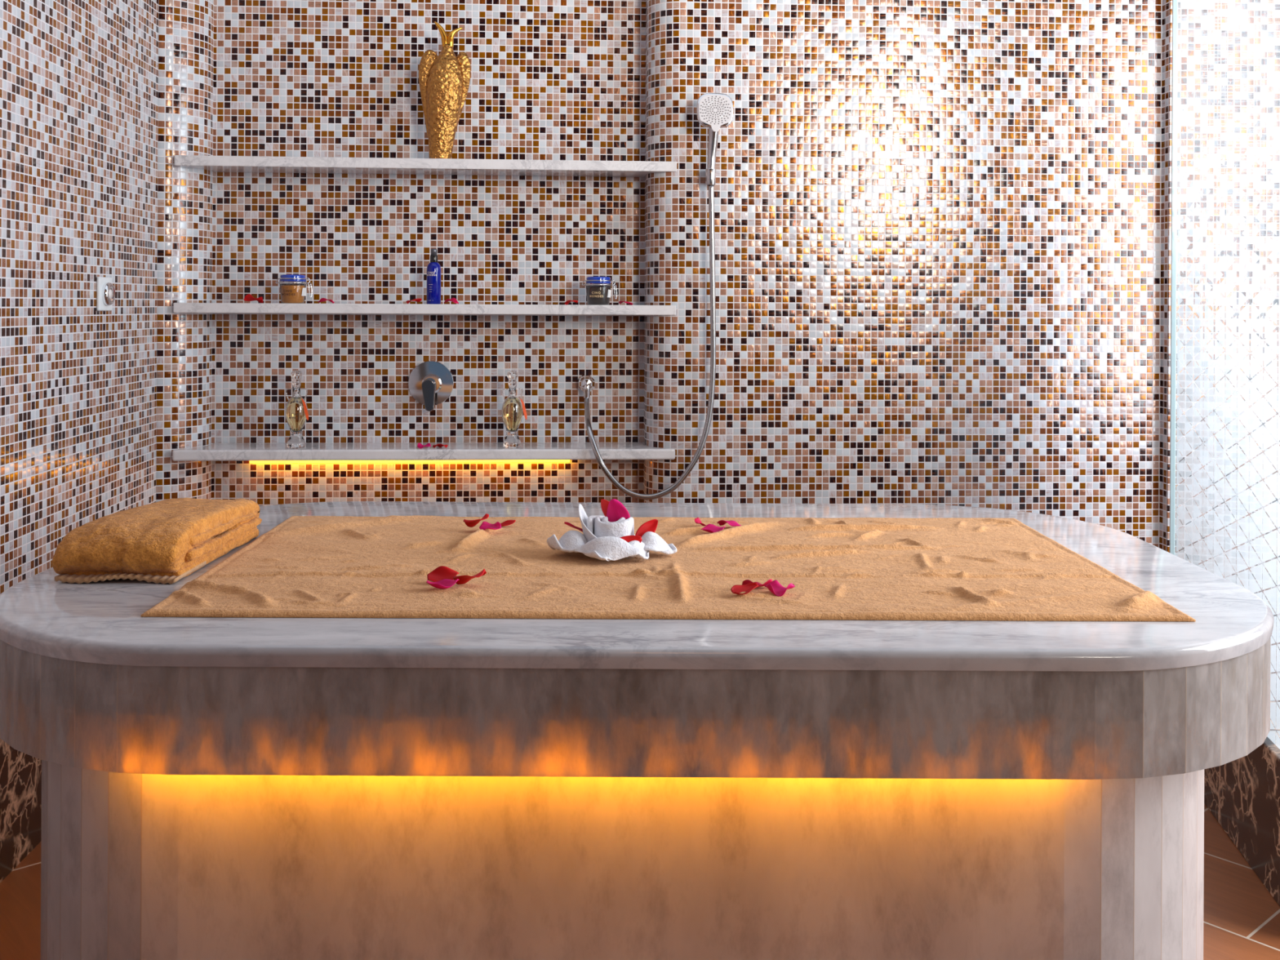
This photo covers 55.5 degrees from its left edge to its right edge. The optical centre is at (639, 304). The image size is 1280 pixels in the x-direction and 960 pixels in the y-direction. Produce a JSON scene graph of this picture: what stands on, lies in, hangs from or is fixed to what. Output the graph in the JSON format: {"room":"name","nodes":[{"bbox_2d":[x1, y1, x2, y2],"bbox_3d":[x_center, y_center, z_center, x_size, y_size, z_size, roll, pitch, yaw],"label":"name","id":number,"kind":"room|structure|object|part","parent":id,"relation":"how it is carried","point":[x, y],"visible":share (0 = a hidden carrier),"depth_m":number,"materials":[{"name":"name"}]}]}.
{"room":"spa","nodes":[
{"label":"spa","id":0,"kind":"room"},
{"bbox_2d":[0,0,158,594],"bbox_3d":[-1.253,-0.397,1.226,0.001,3.200,4.600,0,0,-4],"label":"wall","id":1,"kind":"structure","parent":0,"point":[79,78],"depth_m":2.92,"materials":[{"name":"tile"}]},
{"bbox_2d":[0,738,41,883],"bbox_3d":[-1.254,1.023,1.227,0.012,0.360,4.600,0,0,-4],"label":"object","id":2,"kind":"structure","parent":1,"relation":"attached to","point":[20,773],"depth_m":2.61,"materials":[{"name":"stone"}]},
{"bbox_2d":[96,276,115,311],"bbox_3d":[-1.361,-0.028,3.104,0.024,0.086,0.086,0,0,-4],"label":"wall fitting","id":3,"kind":"object","parent":1,"relation":"attached to","point":[105,291],"visible":1,"depth_m":3.08,"materials":[{"name":"white"}]},
{"bbox_2d":[0,803,1279,959],"bbox_3d":[0.594,1.238,1.400,5.600,0.050,7.200,0,0,0],"label":"floor","id":4,"kind":"structure","parent":0,"point":[1242,918],"depth_m":2.44,"materials":[{"name":"brown tile"}]},
{"bbox_2d":[0,501,1274,959],"bbox_3d":[-0.013,0.810,1.990,1.812,0.800,1.080,0,0,0],"label":"massage table","id":5,"kind":"object","parent":4,"relation":"on","point":[213,788],"visible":0.79,"depth_m":1.52,"materials":[{"name":"stone"}]},
{"bbox_2d":[51,497,262,584],"bbox_3d":[-0.762,0.366,1.959,0.198,0.081,0.389,0,0,2],"label":"folded towel","id":6,"kind":"object","parent":5,"relation":"on","point":[164,541],"visible":1,"depth_m":1.81,"materials":[{"name":"orange fabric"}]},
{"bbox_2d":[140,515,1195,621],"bbox_3d":[0.030,0.399,1.948,1.390,0.021,0.746,0,0,0],"label":"towel","id":7,"kind":"object","parent":5,"relation":"on","point":[304,566],"visible":0.93,"depth_m":1.80,"materials":[{"name":"fabric"}]},
{"bbox_2d":[426,578,459,589],"bbox_3d":[-0.277,0.391,1.705,0.046,0.013,0.032,0,0,-8],"label":"petal","id":8,"kind":"object","parent":7,"relation":"on","point":[444,584],"visible":1,"depth_m":1.71,"materials":[{"name":"plant"}]},
{"bbox_2d":[426,565,459,582],"bbox_3d":[-0.284,0.389,1.749,0.046,0.022,0.026,0,0,0],"label":"petal","id":9,"kind":"object","parent":7,"relation":"on","point":[442,572],"visible":0.85,"depth_m":1.75,"materials":[{"name":"red plant"}]},
{"bbox_2d":[453,568,486,584],"bbox_3d":[-0.242,0.389,1.731,0.047,0.024,0.030,0,0,-6],"label":"petal","id":10,"kind":"object","parent":7,"relation":"on","point":[463,579],"visible":0.99,"depth_m":1.73,"materials":[{"name":"red plant"}]},
{"bbox_2d":[462,513,488,527],"bbox_3d":[-0.291,0.384,2.155,0.048,0.025,0.028,0,0,-25],"label":"petal","id":11,"kind":"object","parent":7,"relation":"on","point":[470,523],"visible":1,"depth_m":2.16,"materials":[{"name":"red plant"}]},
{"bbox_2d":[479,521,501,529],"bbox_3d":[-0.264,0.389,2.137,0.032,0.013,0.034,0,0,-32],"label":"petal","id":12,"kind":"object","parent":7,"relation":"on","point":[485,525],"visible":1,"depth_m":2.14,"materials":[{"name":"pink plant"}]},
{"bbox_2d":[500,520,515,526],"bbox_3d":[-0.245,0.396,2.200,0.040,0.013,0.021,0,0,-8],"label":"petal","id":13,"kind":"object","parent":7,"relation":"on","point":[507,522],"visible":0.62,"depth_m":2.20,"materials":[{"name":"red plant"}]},
{"bbox_2d":[546,503,676,560],"bbox_3d":[-0.049,0.363,1.961,0.170,0.079,0.164,0,0,-44],"label":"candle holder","id":14,"kind":"object","parent":7,"relation":"on","point":[601,540],"visible":0.94,"depth_m":1.93,"materials":[{"name":"white fabric"}]},
{"bbox_2d":[564,521,582,531],"bbox_3d":[-0.108,0.364,1.995,0.035,0.016,0.017,0,0,39],"label":"petal","id":15,"kind":"object","parent":14,"relation":"on","point":[569,524],"visible":0.94,"depth_m":1.99,"materials":[{"name":"red plant"}]},
{"bbox_2d":[600,498,608,516],"bbox_3d":[-0.049,0.338,1.980,0.030,0.045,0.012,0,0,0],"label":"petal","id":16,"kind":"object","parent":14,"relation":"on","point":[604,503],"visible":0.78,"depth_m":1.98,"materials":[{"name":"red plant"}]},
{"bbox_2d":[606,498,630,521],"bbox_3d":[-0.035,0.339,1.965,0.038,0.051,0.009,0,0,8],"label":"petal","id":17,"kind":"object","parent":14,"relation":"on","point":[616,510],"visible":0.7,"depth_m":1.96,"materials":[{"name":"pink plant"}]},
{"bbox_2d":[619,535,642,542],"bbox_3d":[-0.021,0.379,1.921,0.052,0.027,0.013,0,0,-14],"label":"petal","id":18,"kind":"object","parent":14,"relation":"on","point":[628,538],"visible":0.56,"depth_m":1.93,"materials":[{"name":"red plant"}]},
{"bbox_2d":[635,519,657,537],"bbox_3d":[0.011,0.364,1.953,0.042,0.034,0.014,0,0,-36],"label":"petal","id":19,"kind":"object","parent":14,"relation":"on","point":[651,525],"visible":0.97,"depth_m":1.96,"materials":[{"name":"red plant"}]},
{"bbox_2d":[694,517,713,525],"bbox_3d":[0.116,0.396,2.203,0.036,0.018,0.028,0,0,18],"label":"petal","id":20,"kind":"object","parent":7,"relation":"on","point":[697,520],"visible":0.57,"depth_m":2.21,"materials":[{"name":"pink plant"}]},
{"bbox_2d":[700,524,724,533],"bbox_3d":[0.130,0.394,2.139,0.043,0.012,0.031,0,0,-26],"label":"petal","id":21,"kind":"object","parent":7,"relation":"on","point":[711,528],"visible":0.94,"depth_m":2.14,"materials":[{"name":"pink plant"}]},
{"bbox_2d":[716,520,741,526],"bbox_3d":[0.160,0.394,2.188,0.036,0.017,0.034,0,0,-25],"label":"petal","id":22,"kind":"object","parent":7,"relation":"on","point":[721,522],"visible":0.97,"depth_m":2.19,"materials":[{"name":"pink plant"}]},
{"bbox_2d":[730,582,758,594],"bbox_3d":[0.144,0.393,1.686,0.033,0.012,0.032,0,0,25],"label":"petal","id":23,"kind":"object","parent":7,"relation":"on","point":[736,588],"visible":1,"depth_m":1.69,"materials":[{"name":"red plant"}]},
{"bbox_2d":[742,578,773,586],"bbox_3d":[0.166,0.396,1.726,0.040,0.016,0.032,0,0,43],"label":"petal","id":24,"kind":"object","parent":7,"relation":"on","point":[746,581],"visible":0.51,"depth_m":1.72,"materials":[{"name":"red plant"}]},
{"bbox_2d":[764,579,795,596],"bbox_3d":[0.195,0.394,1.693,0.035,0.017,0.031,0,0,-29],"label":"petal","id":25,"kind":"object","parent":7,"relation":"on","point":[775,587],"visible":1,"depth_m":1.69,"materials":[{"name":"pink plant"}]},
{"bbox_2d":[155,0,1279,702],"bbox_3d":[0.756,-0.386,3.719,4.376,3.200,0.188,0,0,-3],"label":"wall","id":26,"kind":"structure","parent":0,"point":[943,228],"depth_m":3.69,"materials":[{"name":"tile"}]},
{"bbox_2d":[172,442,675,462],"bbox_3d":[-0.631,0.453,3.647,1.464,0.058,0.178,0,0,-4],"label":"wall shelf","id":27,"kind":"object","parent":26,"relation":"attached to","point":[486,452],"visible":1,"depth_m":3.58,"materials":[{"name":"stone"}]},
{"bbox_2d":[284,370,308,448],"bbox_3d":[-1.014,0.308,3.590,0.064,0.228,0.067,0,0,-20],"label":"oil amphora","id":28,"kind":"object","parent":27,"relation":"on","point":[296,410],"visible":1,"depth_m":3.57,"materials":[{"name":"clear glass"}]},
{"bbox_3d":[-0.994,0.265,3.592,0.023,0.037,0.004,0,0,-4],"label":"handle","id":29,"kind":"part","parent":28,"relation":"part of","materials":[{"name":"clear glass"}]},
{"bbox_2d":[417,442,431,448],"bbox_3d":[-0.641,0.416,3.598,0.032,0.015,0.034,0,0,38],"label":"petal","id":30,"kind":"object","parent":27,"relation":"on","point":[420,445],"visible":1,"depth_m":3.60,"materials":[{"name":"pink plant"}]},
{"bbox_2d":[432,444,448,447],"bbox_3d":[-0.592,0.417,3.604,0.045,0.014,0.029,0,0,-7],"label":"petal","id":31,"kind":"object","parent":27,"relation":"on","point":[436,445],"visible":1,"depth_m":3.60,"materials":[{"name":"red plant"}]},
{"bbox_2d":[501,370,527,448],"bbox_3d":[-0.378,0.311,3.632,0.073,0.228,0.064,0,0,-16],"label":"oil amphora","id":32,"kind":"object","parent":27,"relation":"on","point":[513,410],"visible":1,"depth_m":3.61,"materials":[{"name":"clear glass"}]},
{"bbox_3d":[-0.382,0.336,3.631,0.064,0.178,0.064,0,0,-16],"label":"glass","id":33,"kind":"part","parent":32,"relation":"part of","materials":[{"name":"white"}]},
{"bbox_2d":[173,302,675,315],"bbox_3d":[-0.628,0.012,3.651,1.464,0.029,0.170,0,0,-4],"label":"wall shelf","id":34,"kind":"object","parent":26,"relation":"attached to","point":[236,308],"visible":0.99,"depth_m":3.56,"materials":[{"name":"stone"}]},
{"bbox_2d":[244,293,263,302],"bbox_3d":[-1.132,-0.019,3.561,0.050,0.027,0.032,0,0,22],"label":"petal","id":35,"kind":"object","parent":34,"relation":"on","point":[249,297],"visible":1,"depth_m":3.56,"materials":[{"name":"red plant"}]},
{"bbox_2d":[275,274,312,303],"bbox_3d":[-1.026,-0.047,3.594,0.088,0.085,0.085,0,0,42],"label":"jar","id":36,"kind":"object","parent":34,"relation":"on","point":[292,286],"visible":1,"depth_m":3.56,"materials":[{"name":"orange glass"}]},
{"bbox_3d":[-1.027,-0.079,3.595,0.077,0.021,0.077,0,0,-4],"label":"lid","id":37,"kind":"part","parent":36,"relation":"part of","materials":[{"name":"blue glass"}]},
{"bbox_3d":[-1.027,-0.037,3.595,0.079,0.065,0.079,0,0,-4],"label":"glass","id":38,"kind":"part","parent":36,"relation":"part of","materials":[{"name":"orange"}]},
{"bbox_2d":[317,297,334,303],"bbox_3d":[-0.922,-0.012,3.571,0.046,0.017,0.029,0,0,8],"label":"petal","id":39,"kind":"object","parent":34,"relation":"on","point":[322,300],"visible":1,"depth_m":3.57,"materials":[{"name":"plant"}]},
{"bbox_2d":[405,298,422,303],"bbox_3d":[-0.667,-0.011,3.586,0.040,0.017,0.032,0,0,26],"label":"petal","id":40,"kind":"object","parent":34,"relation":"on","point":[415,300],"visible":1,"depth_m":3.59,"materials":[{"name":"red plant"}]},
{"bbox_2d":[426,248,440,304],"bbox_3d":[-0.614,-0.085,3.621,0.043,0.166,0.043,0,0,-4],"label":"spray bottle","id":41,"kind":"object","parent":34,"relation":"on","point":[433,295],"visible":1,"depth_m":3.60,"materials":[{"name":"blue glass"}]},
{"bbox_2d":[444,297,458,303],"bbox_3d":[-0.559,-0.012,3.595,0.040,0.019,0.031,0,0,-30],"label":"petal","id":42,"kind":"object","parent":34,"relation":"on","point":[453,300],"visible":1,"depth_m":3.59,"materials":[{"name":"plant"}]},
{"bbox_2d":[564,300,577,304],"bbox_3d":[-0.206,-0.007,3.616,0.032,0.014,0.035,0,0,43],"label":"petal","id":43,"kind":"object","parent":34,"relation":"on","point":[567,302],"visible":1,"depth_m":3.62,"materials":[{"name":"red plant"}]},
{"bbox_2d":[582,276,617,305],"bbox_3d":[-0.125,-0.043,3.652,0.085,0.085,0.085,0,0,42],"label":"jar","id":44,"kind":"object","parent":34,"relation":"on","point":[598,291],"visible":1,"depth_m":3.62,"materials":[{"name":"clear glass"}]},
{"bbox_3d":[-0.125,-0.074,3.652,0.077,0.021,0.077,0,0,-4],"label":"lid","id":45,"kind":"part","parent":44,"relation":"part of","materials":[{"name":"blue glass"}]},
{"bbox_3d":[-0.125,-0.032,3.652,0.079,0.065,0.079,0,0,-4],"label":"glass","id":46,"kind":"part","parent":44,"relation":"part of","materials":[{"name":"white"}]},
{"bbox_2d":[618,301,632,305],"bbox_3d":[-0.042,-0.006,3.626,0.040,0.013,0.028,0,0,31],"label":"petal","id":47,"kind":"object","parent":34,"relation":"on","point":[620,302],"visible":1,"depth_m":3.62,"materials":[{"name":"plant"}]},
{"bbox_2d":[173,155,676,177],"bbox_3d":[-0.626,-0.415,3.651,1.464,0.030,0.170,0,0,-4],"label":"wall shelf","id":48,"kind":"object","parent":26,"relation":"attached to","point":[213,163],"visible":1,"depth_m":3.58,"materials":[{"name":"stone"}]},
{"bbox_2d":[418,21,471,158],"bbox_3d":[-0.585,-0.638,3.628,0.155,0.416,0.080,0,0,-4],"label":"decorative vase","id":49,"kind":"object","parent":48,"relation":"on","point":[444,79],"visible":0.98,"depth_m":3.61,"materials":[{"name":"gold metal"}]},
{"bbox_2d":[408,360,453,411],"bbox_3d":[-0.640,0.246,3.700,0.139,0.150,0.071,0,0,-4],"label":"shower mixer","id":50,"kind":"object","parent":26,"relation":"attached to","point":[430,383],"visible":1,"depth_m":3.73,"materials":[{"name":"silver metal"}]},
{"bbox_3d":[-0.641,0.273,3.684,0.040,0.097,0.038,0,0,-4],"label":"lever","id":51,"kind":"part","parent":50,"relation":"part of","materials":[{"name":"silver metal"}]},
{"bbox_2d":[577,374,595,398],"bbox_3d":[-0.164,0.251,3.743,0.054,0.071,0.046,0,0,-4],"label":"outlet","id":52,"kind":"object","parent":26,"relation":"attached to","point":[586,383],"visible":1,"depth_m":3.73,"materials":[{"name":"silver metal"}]},
{"bbox_3d":[-0.163,0.262,3.733,0.023,0.048,0.026,0,0,-4],"label":"spout","id":53,"kind":"part","parent":52,"relation":"part of","materials":[{"name":"silver metal"}]},
{"bbox_2d":[584,185,715,499],"bbox_3d":[0.001,0.105,3.586,0.424,0.924,0.155,0,0,22],"label":"shower hose","id":54,"kind":"object","parent":52,"relation":"attached to","point":[711,188],"visible":1,"depth_m":3.56,"materials":[{"name":"silver metal"}]},
{"bbox_2d":[704,168,715,185],"bbox_3d":[0.206,-0.376,3.589,0.032,0.048,0.068,0,0,-4],"label":"holder","id":55,"kind":"object","parent":26,"relation":"attached to","point":[709,173],"visible":0.98,"depth_m":3.56,"materials":[{"name":"silver metal"}]},
{"bbox_2d":[696,93,733,168],"bbox_3d":[0.217,-0.489,3.549,0.107,0.260,0.064,0,0,-4],"label":"shower","id":56,"kind":"object","parent":55,"relation":"attached to","point":[714,111],"visible":1,"depth_m":3.53,"materials":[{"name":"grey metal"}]},
{"bbox_3d":[0.215,-0.455,3.557,0.033,0.192,0.046,0,0,-4],"label":"handle","id":57,"kind":"part","parent":56,"relation":"part of","materials":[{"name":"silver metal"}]},
{"bbox_2d":[1204,700,1279,906],"bbox_3d":[1.435,1.069,2.945,0.120,0.298,1.300,0,0,9],"label":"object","id":58,"kind":"structure","parent":26,"relation":"attached to","point":[1242,794],"depth_m":2.61,"materials":[{"name":"stone"}]},
{"bbox_2d":[1169,0,1279,749],"bbox_3d":[1.377,-0.482,2.819,0.012,2.802,1.030,0,0,10],"label":"glass wall","id":59,"kind":"structure","parent":58,"relation":"on","point":[1249,392],"depth_m":2.86,"materials":[{"name":"clear glass"}]}
]}

